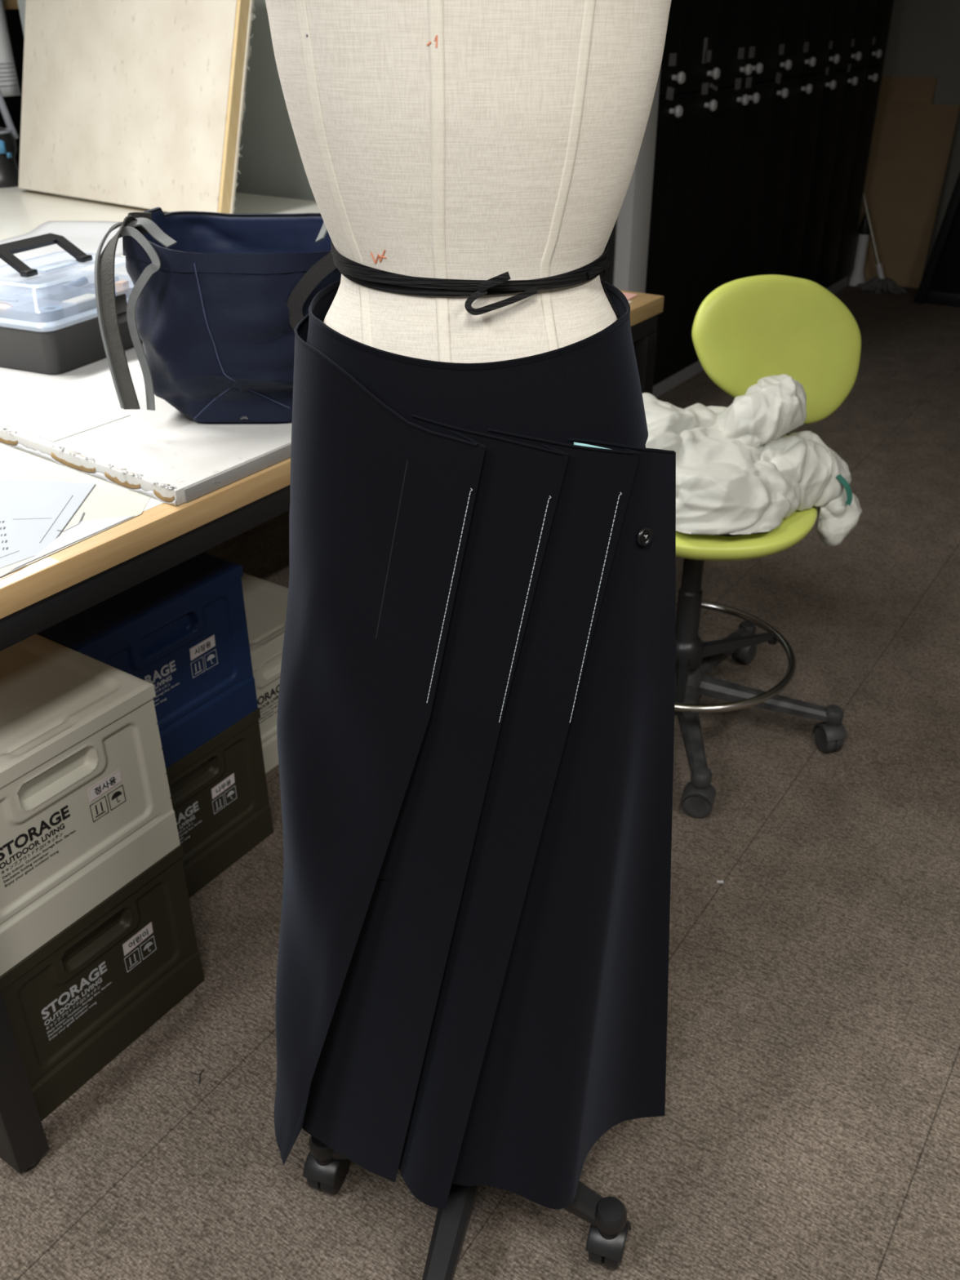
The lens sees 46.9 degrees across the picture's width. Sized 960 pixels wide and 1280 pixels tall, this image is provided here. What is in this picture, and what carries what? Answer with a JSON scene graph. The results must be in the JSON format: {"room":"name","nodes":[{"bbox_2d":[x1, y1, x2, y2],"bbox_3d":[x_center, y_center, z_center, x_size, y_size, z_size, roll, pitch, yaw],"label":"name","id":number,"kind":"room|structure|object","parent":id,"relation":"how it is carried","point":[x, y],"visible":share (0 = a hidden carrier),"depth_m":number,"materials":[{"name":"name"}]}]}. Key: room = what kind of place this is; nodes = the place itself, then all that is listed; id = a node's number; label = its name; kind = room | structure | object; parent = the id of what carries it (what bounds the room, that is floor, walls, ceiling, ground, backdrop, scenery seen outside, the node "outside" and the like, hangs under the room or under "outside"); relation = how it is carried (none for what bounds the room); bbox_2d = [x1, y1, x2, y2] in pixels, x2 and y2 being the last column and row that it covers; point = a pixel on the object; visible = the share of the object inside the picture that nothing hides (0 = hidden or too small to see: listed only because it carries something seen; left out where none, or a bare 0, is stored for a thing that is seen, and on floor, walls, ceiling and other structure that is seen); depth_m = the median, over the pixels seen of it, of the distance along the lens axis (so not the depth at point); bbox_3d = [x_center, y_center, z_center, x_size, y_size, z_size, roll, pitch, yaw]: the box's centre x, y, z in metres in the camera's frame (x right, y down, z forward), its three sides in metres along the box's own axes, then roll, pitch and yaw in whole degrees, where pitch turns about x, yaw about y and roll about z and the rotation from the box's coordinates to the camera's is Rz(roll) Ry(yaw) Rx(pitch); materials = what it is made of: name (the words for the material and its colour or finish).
{"room":"design studio","nodes":[
{"label":"design studio","id":0,"kind":"room"},
{"bbox_2d":[0,8,24,169],"bbox_3d":[-3.201,-2.106,3.945,0.100,2.620,10.250,18,35,29],"label":"wall","id":1,"kind":"structure","parent":0,"point":[14,103],"depth_m":5.24,"materials":[{"name":"black"}]},
{"bbox_2d":[17,0,315,201],"bbox_3d":[-0.861,-2.015,3.775,2.100,2.620,0.060,18,35,29],"label":"wall partition","id":2,"kind":"structure","parent":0,"point":[270,163],"depth_m":3.79,"materials":[{"name":"grey paint"}]},
{"bbox_2d":[3,0,18,8],"bbox_3d":[-2.140,-2.274,3.964,0.050,0.036,2.000,18,35,29],"label":"wooden rail","id":3,"kind":"object","parent":2,"relation":"attached to","point":[8,4],"visible":0.02,"depth_m":4.32,"materials":[{"name":"brown wood"}]},
{"bbox_2d":[0,0,20,96],"bbox_3d":[-1.922,-2.342,4.054,0.020,0.648,0.390,18,35,29],"label":"sheet","id":4,"kind":"object","parent":3,"relation":"hanging from","point":[9,86],"visible":1,"depth_m":4.28,"materials":[{"name":"white paper"}]},
{"bbox_2d":[0,0,19,88],"bbox_3d":[-1.918,-2.385,4.110,0.017,0.670,0.350,19,35,29],"label":"sheet","id":5,"kind":"object","parent":3,"relation":"hanging from","point":[1,0],"visible":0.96,"depth_m":4.28,"materials":[{"name":"white paper"}]},
{"bbox_2d":[0,284,959,1279],"bbox_3d":[0.247,0.203,2.606,8.400,0.060,10.250,18,35,29],"label":"floor","id":6,"kind":"structure","parent":0,"point":[809,1129],"depth_m":1.80,"materials":[{"name":"carpet"}]},
{"bbox_2d":[0,844,204,1121],"bbox_3d":[-0.785,0.452,1.822,0.526,0.300,0.351,18,35,29],"label":"crate","id":7,"kind":"object","parent":6,"relation":"on","point":[76,1002],"visible":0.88,"depth_m":1.69,"materials":[{"name":"brown plastic"}]},
{"bbox_2d":[44,977,102,1025],"bbox_3d":[-0.606,0.539,1.652,0.001,0.009,0.104,18,35,29],"label":"print","id":8,"kind":"object","parent":7,"relation":"on","point":[55,1015],"depth_m":1.65,"materials":[{"name":"grey"}]},
{"bbox_2d":[41,960,106,1019],"bbox_3d":[-0.603,0.521,1.647,0.001,0.020,0.116,18,35,29],"label":"print","id":9,"kind":"object","parent":7,"relation":"on","point":[71,992],"depth_m":1.65,"materials":[{"name":"grey paint"}]},
{"bbox_2d":[46,982,111,1040],"bbox_3d":[-0.602,0.555,1.668,0.001,0.029,0.118,18,35,29],"label":"print","id":10,"kind":"object","parent":7,"relation":"attached to","point":[80,1007],"depth_m":1.67,"materials":[{"name":"grey"}]},
{"bbox_2d":[0,633,180,976],"bbox_3d":[-0.786,0.192,1.672,0.526,0.300,0.351,18,35,29],"label":"crate","id":11,"kind":"object","parent":7,"relation":"on","point":[86,804],"visible":0.99,"depth_m":1.57,"materials":[{"name":"beige plastic"}]},
{"bbox_2d":[0,822,65,868],"bbox_3d":[-0.607,0.279,1.502,0.001,0.009,0.104,18,35,29],"label":"print","id":12,"kind":"object","parent":11,"relation":"on","point":[30,846],"depth_m":1.50,"materials":[{"name":"black paint"}]},
{"bbox_2d":[0,804,70,861],"bbox_3d":[-0.604,0.261,1.498,0.001,0.020,0.116,18,35,29],"label":"print","id":13,"kind":"object","parent":11,"relation":"on","point":[31,833],"depth_m":1.50,"materials":[{"name":"black"}]},
{"bbox_2d":[1,831,74,887],"bbox_3d":[-0.603,0.295,1.518,0.001,0.029,0.118,18,35,29],"label":"print","id":14,"kind":"object","parent":11,"relation":"attached to","point":[34,858],"depth_m":1.51,"materials":[{"name":"black"}]},
{"bbox_2d":[0,186,319,275],"bbox_3d":[-1.507,-0.803,3.428,1.895,0.871,2.010,18,35,29],"label":"work table","id":15,"kind":"object","parent":6,"relation":"on","point":[22,211],"visible":0.08,"depth_m":3.57,"materials":[{"name":"white laminate"}]},
{"bbox_2d":[0,90,18,187],"bbox_3d":[-1.740,-1.805,3.972,0.182,0.322,0.170,-16,34,-26],"label":"machine","id":16,"kind":"object","parent":15,"relation":"on","point":[9,171],"visible":0.98,"depth_m":3.98,"materials":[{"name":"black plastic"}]},
{"bbox_2d":[0,221,123,286],"bbox_3d":[-1.177,-1.032,2.917,0.500,0.034,0.700,12,32,19],"label":"sheet","id":17,"kind":"object","parent":15,"relation":"on","point":[87,236],"visible":0.54,"depth_m":3.07,"materials":[{"name":"white paper"}]},
{"bbox_2d":[18,0,255,213],"bbox_3d":[-1.107,-1.796,3.487,1.098,0.778,0.264,21,36,33],"label":"board","id":18,"kind":"object","parent":15,"relation":"on","point":[133,103],"visible":1,"depth_m":3.45,"materials":[{"name":"wood"}]},
{"bbox_2d":[189,1068,204,1084],"bbox_3d":[-0.443,0.678,1.723,0.021,0.003,0.029,0,30,0],"label":"scrap","id":19,"kind":"object","parent":6,"relation":"on","point":[199,1074],"visible":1,"depth_m":1.73,"materials":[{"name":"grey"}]},
{"bbox_2d":[165,708,273,898],"bbox_3d":[-0.730,0.257,2.159,0.526,0.300,0.351,18,35,29],"label":"crate","id":20,"kind":"object","parent":6,"relation":"on","point":[219,791],"visible":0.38,"depth_m":2.07,"materials":[{"name":"brown plastic"}]},
{"bbox_2d":[36,552,257,768],"bbox_3d":[-0.731,-0.003,2.009,0.526,0.300,0.351,18,35,29],"label":"crate","id":21,"kind":"object","parent":20,"relation":"on","point":[181,630],"visible":0.42,"depth_m":1.89,"materials":[{"name":"blue plastic"}]},
{"bbox_2d":[144,660,176,683],"bbox_3d":[-0.548,0.066,1.834,0.001,0.020,0.116,18,35,29],"label":"print","id":22,"kind":"object","parent":21,"relation":"on","point":[161,671],"depth_m":1.85,"materials":[{"name":"grey"}]},
{"bbox_2d":[154,675,172,688],"bbox_3d":[-0.552,0.085,1.839,0.001,0.009,0.104,18,35,29],"label":"print","id":23,"kind":"object","parent":21,"relation":"on","point":[161,682],"depth_m":1.86,"materials":[{"name":"grey paint"}]},
{"bbox_2d":[153,682,179,706],"bbox_3d":[-0.547,0.101,1.855,0.001,0.029,0.118,18,35,29],"label":"print","id":24,"kind":"object","parent":21,"relation":"attached to","point":[166,694],"depth_m":1.88,"materials":[{"name":"grey paint"}]},
{"bbox_2d":[178,814,195,829],"bbox_3d":[-0.551,0.344,1.989,0.001,0.009,0.104,18,35,29],"label":"print","id":25,"kind":"object","parent":20,"relation":"on","point":[185,821],"depth_m":2.01,"materials":[{"name":"grey"}]},
{"bbox_2d":[175,800,199,825],"bbox_3d":[-0.547,0.326,1.984,0.001,0.020,0.116,18,35,29],"label":"print","id":26,"kind":"object","parent":20,"relation":"on","point":[188,811],"depth_m":2.01,"materials":[{"name":"grey paint"}]},
{"bbox_2d":[177,820,201,843],"bbox_3d":[-0.547,0.360,2.005,0.001,0.029,0.118,18,35,29],"label":"print","id":27,"kind":"object","parent":20,"relation":"attached to","point":[188,831],"depth_m":2.03,"materials":[{"name":"grey paint"}]},
{"bbox_2d":[240,573,288,773],"bbox_3d":[-0.632,0.050,2.518,0.526,0.300,0.351,18,35,29],"label":"crate","id":28,"kind":"object","parent":6,"relation":"on","point":[265,602],"visible":0.25,"depth_m":2.37,"materials":[{"name":"beige plastic"}]},
{"bbox_2d":[257,684,279,704],"bbox_3d":[-0.450,0.119,2.343,0.001,0.020,0.116,18,35,29],"label":"print","id":29,"kind":"object","parent":28,"relation":"on","point":[268,695],"depth_m":2.34,"materials":[{"name":"black paint"}]},
{"bbox_2d":[257,695,278,710],"bbox_3d":[-0.453,0.137,2.348,0.001,0.009,0.104,18,35,29],"label":"print","id":30,"kind":"object","parent":28,"relation":"on","point":[268,702],"depth_m":2.35,"materials":[{"name":"black"}]},
{"bbox_2d":[259,701,277,724],"bbox_3d":[-0.449,0.153,2.364,0.001,0.029,0.118,18,35,29],"label":"print","id":31,"kind":"object","parent":28,"relation":"attached to","point":[268,709],"depth_m":2.36,"materials":[{"name":"black"}]},
{"bbox_2d":[0,289,663,1173],"bbox_3d":[-0.569,-0.153,2.297,1.088,0.871,1.921,18,35,29],"label":"work table","id":32,"kind":"object","parent":6,"relation":"on","point":[36,597],"visible":0.29,"depth_m":1.47,"materials":[{"name":"brown wood"}]},
{"bbox_2d":[0,443,150,576],"bbox_3d":[-0.714,-0.176,1.466,0.498,0.001,0.455,18,35,29],"label":"paper","id":33,"kind":"object","parent":32,"relation":"on","point":[107,500],"visible":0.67,"depth_m":1.52,"materials":[{"name":"white paper"}]},
{"bbox_2d":[0,479,96,568],"bbox_3d":[-0.699,-0.141,1.405,0.361,0.001,0.435,18,35,29],"label":"printed sheet","id":34,"kind":"object","parent":33,"relation":"on","point":[32,512],"visible":1,"depth_m":1.45,"materials":[{"name":"white paper"}]},
{"bbox_2d":[0,511,134,577],"bbox_3d":[-0.533,-0.123,1.371,0.065,0.001,0.220,16,34,26],"label":"sheet","id":35,"kind":"object","parent":33,"relation":"on","point":[82,529],"visible":1,"depth_m":1.39,"materials":[{"name":"white paper"}]},
{"bbox_2d":[0,343,292,506],"bbox_3d":[-0.506,-0.570,2.123,1.033,0.025,1.161,18,35,29],"label":"board","id":36,"kind":"object","parent":32,"relation":"on","point":[162,454],"visible":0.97,"depth_m":1.62,"materials":[{"name":"white paper"}]},
{"bbox_2d":[0,385,130,441],"bbox_3d":[-0.724,-0.367,1.752,0.339,0.001,0.144,18,35,29],"label":"sheet","id":37,"kind":"object","parent":36,"relation":"on","point":[49,418],"visible":1,"depth_m":1.72,"materials":[{"name":"white paper"}]},
{"bbox_2d":[0,232,142,374],"bbox_3d":[-0.769,-0.629,2.020,0.276,0.187,0.340,13,32,21],"label":"toolbox","id":38,"kind":"object","parent":36,"relation":"on","point":[69,338],"visible":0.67,"depth_m":1.93,"materials":[{"name":"grey"}]},
{"bbox_2d":[0,301,13,309],"bbox_3d":[-0.836,-0.582,1.945,0.060,0.022,0.028,23,37,34],"label":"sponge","id":39,"kind":"object","parent":38,"relation":"on","point":[3,305],"visible":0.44,"depth_m":1.93,"materials":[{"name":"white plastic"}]},
{"bbox_2d":[0,297,18,302],"bbox_3d":[-0.857,-0.597,1.939,0.110,0.004,0.008,8,31,14],"label":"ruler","id":40,"kind":"object","parent":38,"relation":"in","point":[1,299],"visible":1,"depth_m":1.93,"materials":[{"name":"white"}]},
{"bbox_2d":[11,290,51,298],"bbox_3d":[-0.821,-0.630,2.037,0.080,0.012,0.030,13,32,21],"label":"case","id":41,"kind":"object","parent":38,"relation":"on","point":[24,294],"visible":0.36,"depth_m":2.03,"materials":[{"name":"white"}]},
{"bbox_2d":[38,305,62,313],"bbox_3d":[-0.739,-0.562,1.911,0.040,0.020,0.040,13,32,21],"label":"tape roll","id":42,"kind":"object","parent":38,"relation":"on","point":[46,309],"visible":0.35,"depth_m":1.90,"materials":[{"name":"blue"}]},
{"bbox_2d":[0,269,133,322],"bbox_3d":[-0.772,-0.628,2.024,0.232,0.024,0.302,13,32,21],"label":"lid","id":43,"kind":"object","parent":38,"relation":"on","point":[26,309],"depth_m":1.98,"materials":[{"name":"clear plastic"}]},
{"bbox_2d":[66,276,88,287],"bbox_3d":[-0.773,-0.675,2.112,0.014,0.014,0.090,4,30,7],"label":"marker","id":44,"kind":"object","parent":38,"relation":"on","point":[83,281],"visible":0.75,"depth_m":2.12,"materials":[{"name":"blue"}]},
{"bbox_2d":[62,293,95,304],"bbox_3d":[-0.715,-0.605,1.988,0.034,0.018,0.075,13,33,21],"label":"folded cloth","id":45,"kind":"object","parent":38,"relation":"on","point":[86,297],"visible":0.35,"depth_m":1.98,"materials":[{"name":"beige fabric"}]},
{"bbox_2d":[115,280,129,292],"bbox_3d":[-0.671,-0.661,2.078,0.018,0.024,0.022,7,31,12],"label":"sponge","id":46,"kind":"object","parent":38,"relation":"on","point":[122,285],"visible":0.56,"depth_m":2.07,"materials":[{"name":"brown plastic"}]},
{"bbox_2d":[94,206,341,423],"bbox_3d":[-0.356,-0.529,1.736,0.363,0.294,0.453,0,30,0],"label":"tote bag","id":47,"kind":"object","parent":36,"relation":"on","point":[216,302],"visible":0.73,"depth_m":1.59,"materials":[{"name":"blue fabric"}]},
{"bbox_2d":[621,291,637,299],"bbox_3d":[0.301,-0.765,2.480,0.075,0.001,0.135,18,35,29],"label":"slip","id":48,"kind":"object","parent":32,"relation":"on","point":[628,295],"visible":0.21,"depth_m":2.51,"materials":[{"name":"pink paper"}]},
{"bbox_2d":[265,0,671,1279],"bbox_3d":[-0.024,0.006,1.108,0.447,1.778,0.479,0,30,0],"label":"dress form","id":49,"kind":"object","parent":6,"relation":"on","point":[465,140],"visible":0.48,"depth_m":0.83,"materials":[{"name":"beige fabric"}]},
{"bbox_2d":[302,1151,343,1186],"bbox_3d":[-0.213,0.724,1.545,0.048,0.053,0.061,10,32,17],"label":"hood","id":50,"kind":"object","parent":49,"relation":"attached to","point":[326,1170],"depth_m":1.53,"materials":[{"name":"black plastic"}]},
{"bbox_2d":[274,278,675,1209],"bbox_3d":[-0.017,0.158,1.221,0.521,1.066,0.308,0,30,0],"label":"skirt","id":51,"kind":"object","parent":49,"relation":"attached to","point":[475,721],"visible":0.99,"depth_m":1.07,"materials":[{"name":"black fabric"}]},
{"bbox_2d":[330,239,620,318],"bbox_3d":[0.001,-0.306,0.955,0.254,0.076,0.184,0,30,0],"label":"belt","id":52,"kind":"object","parent":49,"relation":"attached to","point":[359,273],"visible":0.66,"depth_m":0.88,"materials":[{"name":"black fabric"}]},
{"bbox_2d":[585,1219,631,1262],"bbox_3d":[0.169,0.775,1.453,0.048,0.053,0.061,10,32,17],"label":"hood","id":53,"kind":"object","parent":49,"relation":"attached to","point":[603,1244],"depth_m":1.43,"materials":[{"name":"black plastic"}]},
{"bbox_2d":[599,221,616,284],"bbox_3d":[0.154,-1.826,3.661,0.400,2.400,0.630,18,35,29],"label":"storage cabinet","id":54,"kind":"object","parent":6,"relation":"on","point":[609,275],"visible":0.02,"depth_m":4.05,"materials":[{"name":"black"}]},
{"bbox_2d":[716,880,723,883],"bbox_3d":[0.455,0.458,2.100,0.013,0.003,0.006,3,30,5],"label":"paper fleck","id":55,"kind":"object","parent":6,"relation":"on","point":[717,881],"visible":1,"depth_m":2.10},
{"bbox_2d":[674,274,861,818],"bbox_3d":[0.463,-0.213,2.306,0.742,0.958,0.679,0,30,0],"label":"office chair","id":56,"kind":"object","parent":6,"relation":"on","point":[748,330],"visible":0.52,"depth_m":2.33,"materials":[{"name":"plastic"}]},
{"bbox_2d":[679,781,715,806],"bbox_3d":[0.445,0.307,2.253,0.067,0.056,0.048,9,31,16],"label":"hood","id":57,"kind":"object","parent":56,"relation":"attached to","point":[695,793],"depth_m":2.24,"materials":[{"name":"black plastic"}]},
{"bbox_2d":[730,643,759,660],"bbox_3d":[0.664,0.006,2.773,0.048,0.056,0.067,24,38,36],"label":"hood","id":58,"kind":"object","parent":56,"relation":"attached to","point":[748,653],"depth_m":2.76,"materials":[{"name":"black plastic"}]},
{"bbox_2d":[642,373,862,546],"bbox_3d":[0.506,-0.349,2.197,0.517,0.330,0.354,0,30,0],"label":"fabric","id":59,"kind":"object","parent":56,"relation":"on","point":[739,472],"visible":0.94,"depth_m":2.13,"materials":[{"name":"white fabric"}]},
{"bbox_2d":[812,721,847,741],"bbox_3d":[0.774,0.195,2.446,0.048,0.056,0.067,-7,31,-12],"label":"hood","id":60,"kind":"object","parent":56,"relation":"attached to","point":[824,731],"depth_m":2.43,"materials":[{"name":"black plastic"}]},
{"bbox_2d":[644,0,894,397],"bbox_3d":[1.193,-2.599,4.994,0.547,2.400,2.756,18,35,29],"label":"storage cabinet","id":61,"kind":"object","parent":6,"relation":"on","point":[767,108],"visible":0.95,"depth_m":4.79,"materials":[{"name":"black metal"}]},
{"bbox_2d":[848,208,870,286],"bbox_3d":[2.208,-2.272,6.402,0.110,0.420,0.110,18,35,29],"label":"tube","id":62,"kind":"object","parent":6,"relation":"on","point":[857,276],"visible":0.88,"depth_m":6.40,"materials":[{"name":"white plastic"}]},
{"bbox_2d":[855,190,906,294],"bbox_3d":[2.238,-2.342,6.236,0.460,0.702,0.219,18,35,29],"label":"mop","id":63,"kind":"object","parent":6,"relation":"on","point":[878,282],"visible":0.99,"depth_m":6.30,"materials":[{"name":"silver metal"}]},
{"bbox_2d":[875,262,884,279],"bbox_3d":[2.289,-2.099,6.332,0.032,0.104,0.073,-20,36,-31],"label":"socket","id":64,"kind":"object","parent":63,"relation":"attached to","point":[879,268],"depth_m":6.32,"materials":[{"name":"white plastic"}]},
{"bbox_2d":[850,102,959,288],"bbox_3d":[2.346,-2.542,6.340,0.550,0.949,0.139,18,35,29],"label":"wood panel","id":65,"kind":"object","parent":6,"relation":"on","point":[911,145],"visible":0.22,"depth_m":6.27,"materials":[{"name":"brown wood"}]},
{"bbox_2d":[878,75,937,104],"bbox_3d":[2.263,-2.652,6.402,0.490,1.078,0.156,18,35,29],"label":"wood panel","id":66,"kind":"object","parent":6,"relation":"on","point":[894,89],"visible":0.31,"depth_m":6.15,"materials":[{"name":"brown wood"}]},
{"bbox_2d":[913,172,959,307],"bbox_3d":[2.682,-2.309,5.689,0.634,1.195,0.135,18,35,29],"label":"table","id":67,"kind":"object","parent":6,"relation":"on","point":[940,284],"visible":1,"depth_m":5.95,"materials":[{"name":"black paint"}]},
{"bbox_2d":[613,65,661,293],"bbox_3d":[0.421,-2.074,3.869,0.405,2.620,0.152,18,35,29],"label":"wall","id":68,"kind":"structure","parent":0,"point":[633,221],"depth_m":4.03,"materials":[{"name":"white paint"}]},
{"bbox_2d":[882,0,959,268],"bbox_3d":[3.129,-3.112,5.652,8.400,2.620,0.100,18,35,29],"label":"wall","id":69,"kind":"structure","parent":0,"point":[924,37],"depth_m":6.06,"materials":[{"name":"grey paint"}]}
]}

